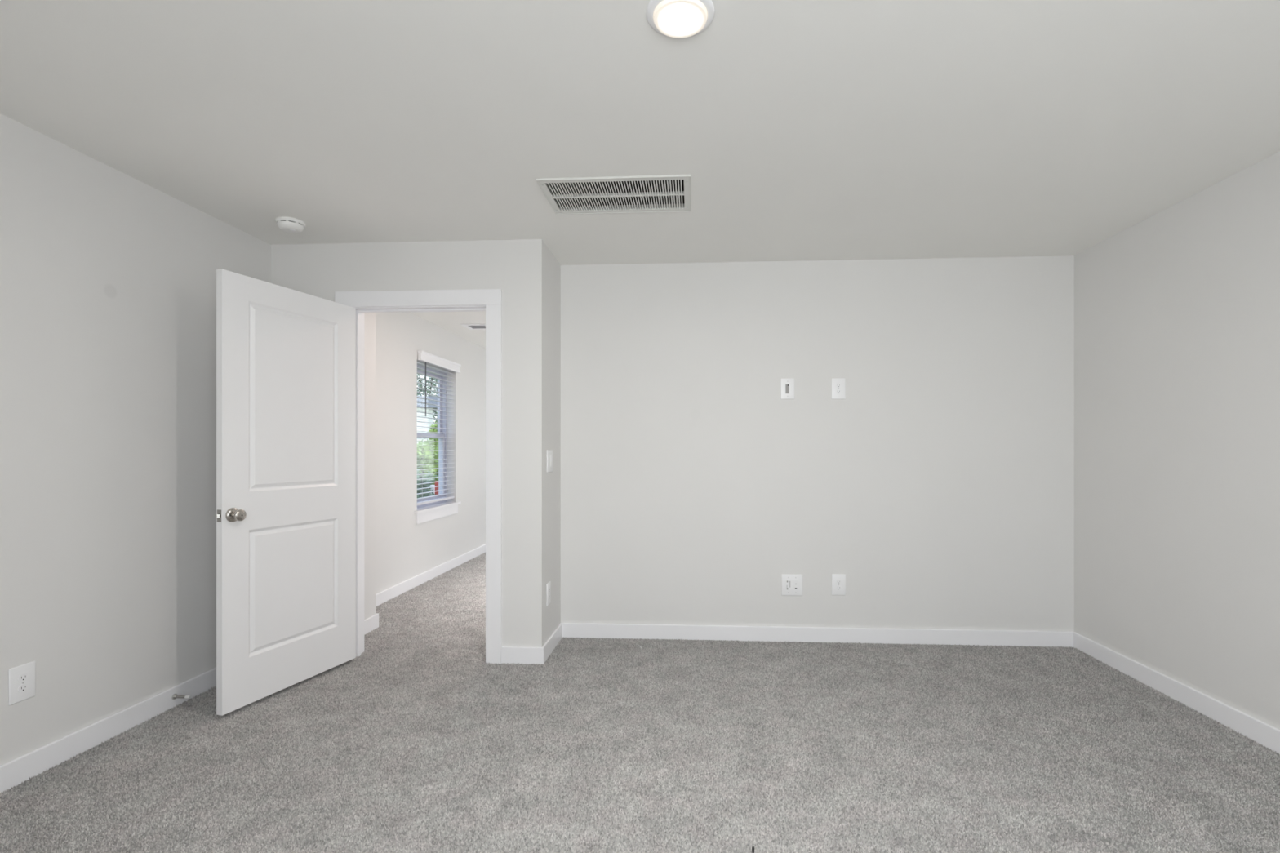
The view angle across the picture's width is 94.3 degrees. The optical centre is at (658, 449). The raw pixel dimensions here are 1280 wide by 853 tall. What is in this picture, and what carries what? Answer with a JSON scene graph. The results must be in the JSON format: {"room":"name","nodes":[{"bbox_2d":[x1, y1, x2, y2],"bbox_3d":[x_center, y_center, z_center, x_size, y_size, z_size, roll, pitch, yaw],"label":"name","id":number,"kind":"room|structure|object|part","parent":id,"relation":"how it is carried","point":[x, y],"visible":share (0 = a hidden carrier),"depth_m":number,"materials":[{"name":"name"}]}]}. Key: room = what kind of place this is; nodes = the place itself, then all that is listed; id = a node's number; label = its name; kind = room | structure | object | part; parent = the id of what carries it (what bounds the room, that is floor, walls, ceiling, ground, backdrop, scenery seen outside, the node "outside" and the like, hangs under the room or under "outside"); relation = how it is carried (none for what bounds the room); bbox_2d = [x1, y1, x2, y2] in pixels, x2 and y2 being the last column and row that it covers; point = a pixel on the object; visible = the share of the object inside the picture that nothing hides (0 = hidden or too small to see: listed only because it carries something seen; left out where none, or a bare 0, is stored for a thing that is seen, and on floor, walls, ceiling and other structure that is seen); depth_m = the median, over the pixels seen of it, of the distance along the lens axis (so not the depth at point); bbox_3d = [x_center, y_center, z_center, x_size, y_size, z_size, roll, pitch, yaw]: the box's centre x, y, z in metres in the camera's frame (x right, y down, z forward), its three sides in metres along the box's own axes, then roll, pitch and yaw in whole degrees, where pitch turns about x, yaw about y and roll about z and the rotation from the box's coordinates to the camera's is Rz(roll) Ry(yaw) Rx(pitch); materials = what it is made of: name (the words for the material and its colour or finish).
{"room":"empty bedroom","nodes":[
{"label":"empty bedroom","id":0,"kind":"room"},
{"bbox_2d":[0,113,485,765],"bbox_3d":[-2.337,0.108,4.158,0.170,2.640,9.610,0,0,3],"label":"wall","id":1,"kind":"structure","parent":0,"point":[108,277],"depth_m":2.58,"materials":[{"name":"paint"}]},
{"bbox_2d":[8,661,35,705],"bbox_3d":[-2.362,0.867,2.205,0.008,0.133,0.087,0,0,3],"label":"wall outlet","id":2,"kind":"object","parent":1,"relation":"attached to","point":[21,678],"visible":1,"depth_m":2.20,"materials":[{"name":"white plastic"}]},
{"bbox_2d":[17,683,28,693],"bbox_3d":[-2.359,0.887,2.205,0.002,0.027,0.034,0,0,3],"label":"receptacle","id":3,"kind":"object","parent":2,"relation":"attached to","point":[22,687],"depth_m":2.20,"materials":[{"name":"white plastic"}]},
{"bbox_2d":[17,673,28,682],"bbox_3d":[-2.359,0.848,2.205,0.002,0.027,0.034,0,0,3],"label":"receptacle","id":4,"kind":"object","parent":2,"relation":"attached to","point":[22,677],"depth_m":2.20,"materials":[{"name":"white plastic"}]},
{"bbox_2d":[0,666,216,793],"bbox_3d":[-2.399,1.188,1.519,0.014,0.100,3.994,0,0,3],"label":"baseboard","id":5,"kind":"structure","parent":1,"relation":"attached to","point":[12,773],"depth_m":2.47,"materials":[{"name":"wood"}]},
{"bbox_2d":[172,693,191,699],"bbox_3d":[-2.276,1.183,2.837,0.078,0.027,0.027,0,0,3],"label":"door stop","id":6,"kind":"object","parent":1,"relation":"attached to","point":[175,696],"visible":1,"depth_m":2.83,"materials":[{"name":"silver metal"}]},
{"bbox_3d":[-2.278,1.183,2.837,0.046,0.013,0.013,0,0,3],"label":"rod","id":7,"kind":"part","parent":6,"relation":"part of","materials":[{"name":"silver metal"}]},
{"bbox_2d":[364,544,485,635],"bbox_3d":[-1.975,1.188,6.222,0.314,0.100,5.206,0,0,3],"label":"baseboard","id":8,"kind":"structure","parent":1,"relation":"attached to","point":[383,597],"depth_m":5.30,"materials":[{"name":"wood"}]},
{"bbox_2d":[413,364,461,524],"bbox_3d":[-2.224,-0.073,5.811,0.205,1.488,0.991,0,0,3],"label":"window","id":9,"kind":"structure","parent":1,"relation":"in","point":[431,511],"depth_m":6.15,"materials":[{"name":"grey plastic"}]},
{"bbox_3d":[-2.305,-0.448,5.815,0.026,0.668,0.811,0,0,3],"label":"sash","id":10,"kind":"part","parent":9,"relation":"part of","materials":[{"name":"grey plastic"}]},
{"bbox_3d":[-2.272,0.178,5.813,0.028,0.676,0.811,0,0,3],"label":"sash","id":11,"kind":"part","parent":9,"relation":"part of","materials":[{"name":"grey plastic"}]},
{"bbox_3d":[-2.289,-0.130,5.814,0.075,1.373,0.881,0,0,3],"label":"frame","id":12,"kind":"part","parent":9,"relation":"part of","materials":[{"name":"grey plastic"}]},
{"bbox_2d":[417,350,461,505],"bbox_3d":[-2.165,-0.193,5.828,0.111,1.410,0.907,0,0,3],"label":"window blind","id":13,"kind":"object","parent":9,"relation":"attached to","point":[423,356],"visible":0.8,"depth_m":5.77,"materials":[{"name":"plastic"}]},
{"bbox_3d":[-2.211,-0.152,5.499,0.057,1.320,0.002,0,0,3],"label":"ladder cord","id":14,"kind":"part","parent":13,"relation":"part of","materials":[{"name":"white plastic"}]},
{"bbox_3d":[-2.192,0.501,5.809,0.052,0.022,0.861,0,0,3],"label":"rail","id":15,"kind":"part","parent":13,"relation":"part of","materials":[{"name":"white plastic"}]},
{"bbox_3d":[-2.177,-0.152,6.089,0.057,1.320,0.002,0,0,3],"label":"ladder cord","id":16,"kind":"part","parent":13,"relation":"part of","materials":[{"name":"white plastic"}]},
{"bbox_2d":[364,312,376,620],"bbox_3d":[-2.119,0.108,3.872,0.300,2.640,0.496,0,0,3],"label":"wall","id":17,"kind":"structure","parent":0,"point":[370,318],"depth_m":4.03,"materials":[{"name":"paint"}]},
{"bbox_2d":[271,239,542,647],"bbox_3d":[-1.476,0.108,3.526,1.622,2.640,0.120,0,0,3],"label":"wall","id":18,"kind":"structure","parent":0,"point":[514,267],"depth_m":3.43,"materials":[{"name":"paint"}]},
{"bbox_2d":[334,288,502,663],"bbox_3d":[-1.393,0.157,3.521,0.989,2.162,0.156,0,0,3],"label":"door frame","id":19,"kind":"structure","parent":18,"relation":"attached to","point":[489,300],"depth_m":3.43,"materials":[{"name":"wood"}]},
{"bbox_2d":[215,268,355,715],"bbox_3d":[-1.875,0.195,3.073,0.126,2.033,0.804,0,0,17],"label":"door","id":20,"kind":"structure","parent":19,"relation":"attached to","point":[286,514],"depth_m":2.99,"materials":[{"name":"wood"}]},
{"bbox_3d":[-2.000,0.303,2.704,0.025,0.057,0.001,0,0,17],"label":"latch plate","id":21,"kind":"part","parent":20,"relation":"part of","materials":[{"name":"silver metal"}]},
{"bbox_3d":[-1.963,0.303,2.744,0.013,0.067,0.067,0,0,17],"label":"knob","id":22,"kind":"part","parent":20,"relation":"part of","materials":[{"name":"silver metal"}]},
{"bbox_3d":[-1.838,0.202,3.616,0.090,2.072,0.018,0,0,3],"label":"casing","id":23,"kind":"part","parent":19,"relation":"part of","materials":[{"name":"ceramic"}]},
{"bbox_3d":[-1.397,-0.879,3.452,0.989,0.090,0.018,0,0,3],"label":"head casing","id":24,"kind":"part","parent":19,"relation":"part of","materials":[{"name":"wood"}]},
{"bbox_3d":[-0.949,0.202,3.426,0.090,2.072,0.018,0,0,3],"label":"casing","id":25,"kind":"part","parent":19,"relation":"part of","materials":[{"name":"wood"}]},
{"bbox_2d":[501,646,543,664],"bbox_3d":[-0.779,1.188,3.418,0.246,0.100,0.014,0,0,3],"label":"baseboard","id":26,"kind":"structure","parent":18,"relation":"attached to","point":[509,655],"depth_m":3.41,"materials":[{"name":"wood"}]},
{"bbox_2d":[542,240,560,646],"bbox_3d":[-0.712,0.108,3.724,0.120,2.640,0.605,0,0,3],"label":"wall","id":27,"kind":"structure","parent":0,"point":[551,268],"depth_m":3.63,"materials":[{"name":"paint"}]},
{"bbox_2d":[546,581,551,606],"bbox_3d":[-0.657,0.866,3.568,0.008,0.133,0.087,0,0,3],"label":"wall outlet","id":28,"kind":"object","parent":27,"relation":"attached to","point":[548,584],"visible":1,"depth_m":3.55,"materials":[{"name":"white plastic"}]},
{"bbox_2d":[546,449,552,472],"bbox_3d":[-0.655,0.070,3.596,0.010,0.133,0.133,0,0,3],"label":"light switch","id":29,"kind":"object","parent":27,"relation":"attached to","point":[549,452],"visible":1,"depth_m":3.58,"materials":[{"name":"white plastic"}]},
{"bbox_2d":[542,622,562,663],"bbox_3d":[-0.649,1.188,3.653,0.014,0.100,0.499,0,0,3],"label":"baseboard","id":30,"kind":"structure","parent":27,"relation":"attached to","point":[548,646],"depth_m":3.63,"materials":[{"name":"wood"}]},
{"bbox_2d":[0,0,1279,348],"bbox_3d":[0.155,-1.322,4.013,5.163,0.220,9.610,0,0,3],"label":"ceiling","id":31,"kind":"structure","parent":0,"point":[802,130],"depth_m":2.11,"materials":[{"name":"paint"}]},
{"bbox_2d":[275,216,305,233],"bbox_3d":[-1.953,-1.186,3.154,0.136,0.052,0.136,0,0,3],"label":"smoke detector","id":32,"kind":"object","parent":31,"relation":"attached to","point":[289,224],"visible":1,"depth_m":3.12,"materials":[{"name":"white plastic"}]},
{"bbox_2d":[276,220,304,226],"bbox_3d":[-1.953,-1.193,3.154,0.121,0.006,0.120,0,0,3],"label":"vent","id":33,"kind":"object","parent":32,"relation":"attached to","point":[280,223],"depth_m":3.11,"materials":[{"name":"white plastic"}]},
{"bbox_2d":[460,324,485,329],"bbox_3d":[-1.768,-1.209,5.848,0.270,0.006,0.250,0,0,3],"label":"ceiling vent","id":34,"kind":"object","parent":31,"relation":"in","point":[471,326],"visible":0.66,"depth_m":5.84,"materials":[{"name":"white plastic"}]},
{"bbox_2d":[536,174,690,214],"bbox_3d":[-0.190,-1.324,2.826,0.691,0.245,0.388,0,0,3],"label":"ceiling vent","id":35,"kind":"object","parent":31,"relation":"in","point":[664,189],"visible":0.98,"depth_m":2.86,"materials":[{"name":"white metal"}]},
{"bbox_2d":[646,0,715,38],"bbox_3d":[0.062,-1.202,1.649,0.190,0.018,0.190,0,0,3],"label":"recessed light","id":36,"kind":"object","parent":31,"relation":"in","point":[676,19],"visible":1,"depth_m":1.64,"materials":[{"name":"white plastic"}]},
{"bbox_2d":[0,552,1279,852],"bbox_3d":[0.155,1.326,4.013,5.163,0.204,9.610,0,0,3],"label":"floor","id":37,"kind":"structure","parent":0,"point":[415,742],"depth_m":2.37,"materials":[{"name":"carpet"}]},
{"bbox_2d":[560,255,1074,631],"bbox_3d":[0.984,0.108,3.868,3.490,2.640,0.120,0,0,3],"label":"wall","id":38,"kind":"structure","parent":0,"point":[940,486],"depth_m":3.81,"materials":[{"name":"paint"}]},
{"bbox_2d":[780,378,794,399],"bbox_3d":[0.832,-0.390,3.813,0.087,0.133,0.008,0,0,3],"label":"cable plate","id":39,"kind":"object","parent":38,"relation":"attached to","point":[787,385],"visible":1,"depth_m":3.81,"materials":[{"name":"white plastic"}]},
{"bbox_2d":[781,574,802,595],"bbox_3d":[0.860,0.871,3.809,0.133,0.135,0.012,0,0,3],"label":"plate","id":40,"kind":"object","parent":38,"relation":"attached to","point":[791,584],"visible":1,"depth_m":3.81,"materials":[{"name":"white plastic"}]},
{"bbox_2d":[561,622,1073,647],"bbox_3d":[0.980,1.188,3.801,3.250,0.100,0.014,0,0,3],"label":"baseboard","id":41,"kind":"structure","parent":38,"relation":"attached to","point":[727,633],"depth_m":3.79,"materials":[{"name":"wood"}]},
{"bbox_2d":[831,377,845,399],"bbox_3d":[1.153,-0.389,3.794,0.087,0.133,0.008,0,0,3],"label":"wall outlet","id":42,"kind":"object","parent":38,"relation":"attached to","point":[838,384],"visible":1,"depth_m":3.79,"materials":[{"name":"white plastic"}]},
{"bbox_2d":[835,389,841,393],"bbox_3d":[1.153,-0.369,3.791,0.034,0.027,0.002,0,0,3],"label":"receptacle","id":43,"kind":"object","parent":42,"relation":"attached to","point":[837,391],"depth_m":3.79,"materials":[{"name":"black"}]},
{"bbox_2d":[831,573,845,595],"bbox_3d":[1.154,0.865,3.794,0.087,0.133,0.008,0,0,3],"label":"wall outlet","id":44,"kind":"object","parent":38,"relation":"attached to","point":[838,581],"visible":1,"depth_m":3.79,"materials":[{"name":"white plastic"}]},
{"bbox_2d":[835,586,841,590],"bbox_3d":[1.154,0.885,3.791,0.034,0.027,0.002,0,0,3],"label":"receptacle","id":45,"kind":"object","parent":44,"relation":"attached to","point":[837,588],"depth_m":3.79,"materials":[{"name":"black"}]},
{"bbox_2d":[835,579,841,583],"bbox_3d":[1.154,0.846,3.791,0.034,0.027,0.002,0,0,3],"label":"receptacle","id":46,"kind":"object","parent":44,"relation":"attached to","point":[837,581],"depth_m":3.79,"materials":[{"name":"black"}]},
{"bbox_2d":[1074,151,1279,729],"bbox_3d":[2.531,0.108,1.450,0.120,2.640,4.769,0,0,3],"label":"wall","id":47,"kind":"structure","parent":0,"point":[1177,311],"depth_m":2.89,"materials":[{"name":"paint"}]},
{"bbox_2d":[1073,631,1279,754],"bbox_3d":[2.466,1.188,1.479,0.014,0.100,4.479,0,0,3],"label":"baseboard","id":48,"kind":"structure","parent":47,"relation":"attached to","point":[1258,731],"depth_m":2.84,"materials":[{"name":"wood"}]},
{"label":"outside","id":49,"kind":"structure","parent":0,"visible":0},
{"bbox_3d":[-34.444,2.828,42.072,66.340,0.200,100.000,0,0,3],"label":"ground","id":50,"kind":"structure","parent":49,"visible":0},
{"bbox_2d":[417,395,437,444],"bbox_3d":[-20.445,-0.772,46.718,5.700,7.000,5.800,0,0,-22],"label":"house","id":51,"kind":"structure","parent":50,"relation":"on","point":[428,411],"depth_m":45.18,"materials":[{"name":"white"}]},
{"bbox_2d":[417,466,437,497],"bbox_3d":[-9.511,1.732,22.984,1.852,2.205,1.899,0,0,3],"label":"shrub","id":52,"kind":"object","parent":50,"relation":"on","point":[429,480],"visible":0.14,"depth_m":23.00,"materials":[{"name":"green plant"}]},
{"bbox_2d":[417,373,437,422],"bbox_3d":[-25.115,-3.821,63.926,6.748,13.104,6.738,0,0,3],"label":"tree","id":53,"kind":"object","parent":50,"relation":"on","point":[432,379],"visible":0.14,"depth_m":62.99,"materials":[{"name":"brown plant"}]},
{"bbox_2d":[417,438,438,490],"bbox_3d":[-11.005,1.021,27.987,2.960,3.615,2.777,0,0,3],"label":"shrub","id":54,"kind":"object","parent":50,"relation":"on","point":[427,450],"visible":0.31,"depth_m":27.56,"materials":[{"name":"green plant"}]},
{"bbox_2d":[430,484,435,494],"bbox_3d":[-9.189,2.088,24.200,0.180,1.280,0.180,0,0,3],"label":"utility box","id":55,"kind":"object","parent":50,"relation":"on","point":[432,488],"visible":0.28,"depth_m":24.11,"materials":[{"name":"white paint"}]},
{"bbox_2d":[427,412,438,479],"bbox_3d":[-12.137,0.312,32.888,1.852,5.233,1.973,0,0,25],"label":"shrub","id":56,"kind":"object","parent":50,"relation":"on","point":[434,425],"visible":0.05,"depth_m":32.62,"materials":[{"name":"green plant"}]},
{"bbox_2d":[435,480,438,494],"bbox_3d":[-8.923,2.003,24.000,0.170,1.450,0.170,0,0,3],"label":"post","id":57,"kind":"object","parent":50,"relation":"on","point":[436,483],"visible":0.16,"depth_m":23.91,"materials":[{"name":"red paint"}]}
]}

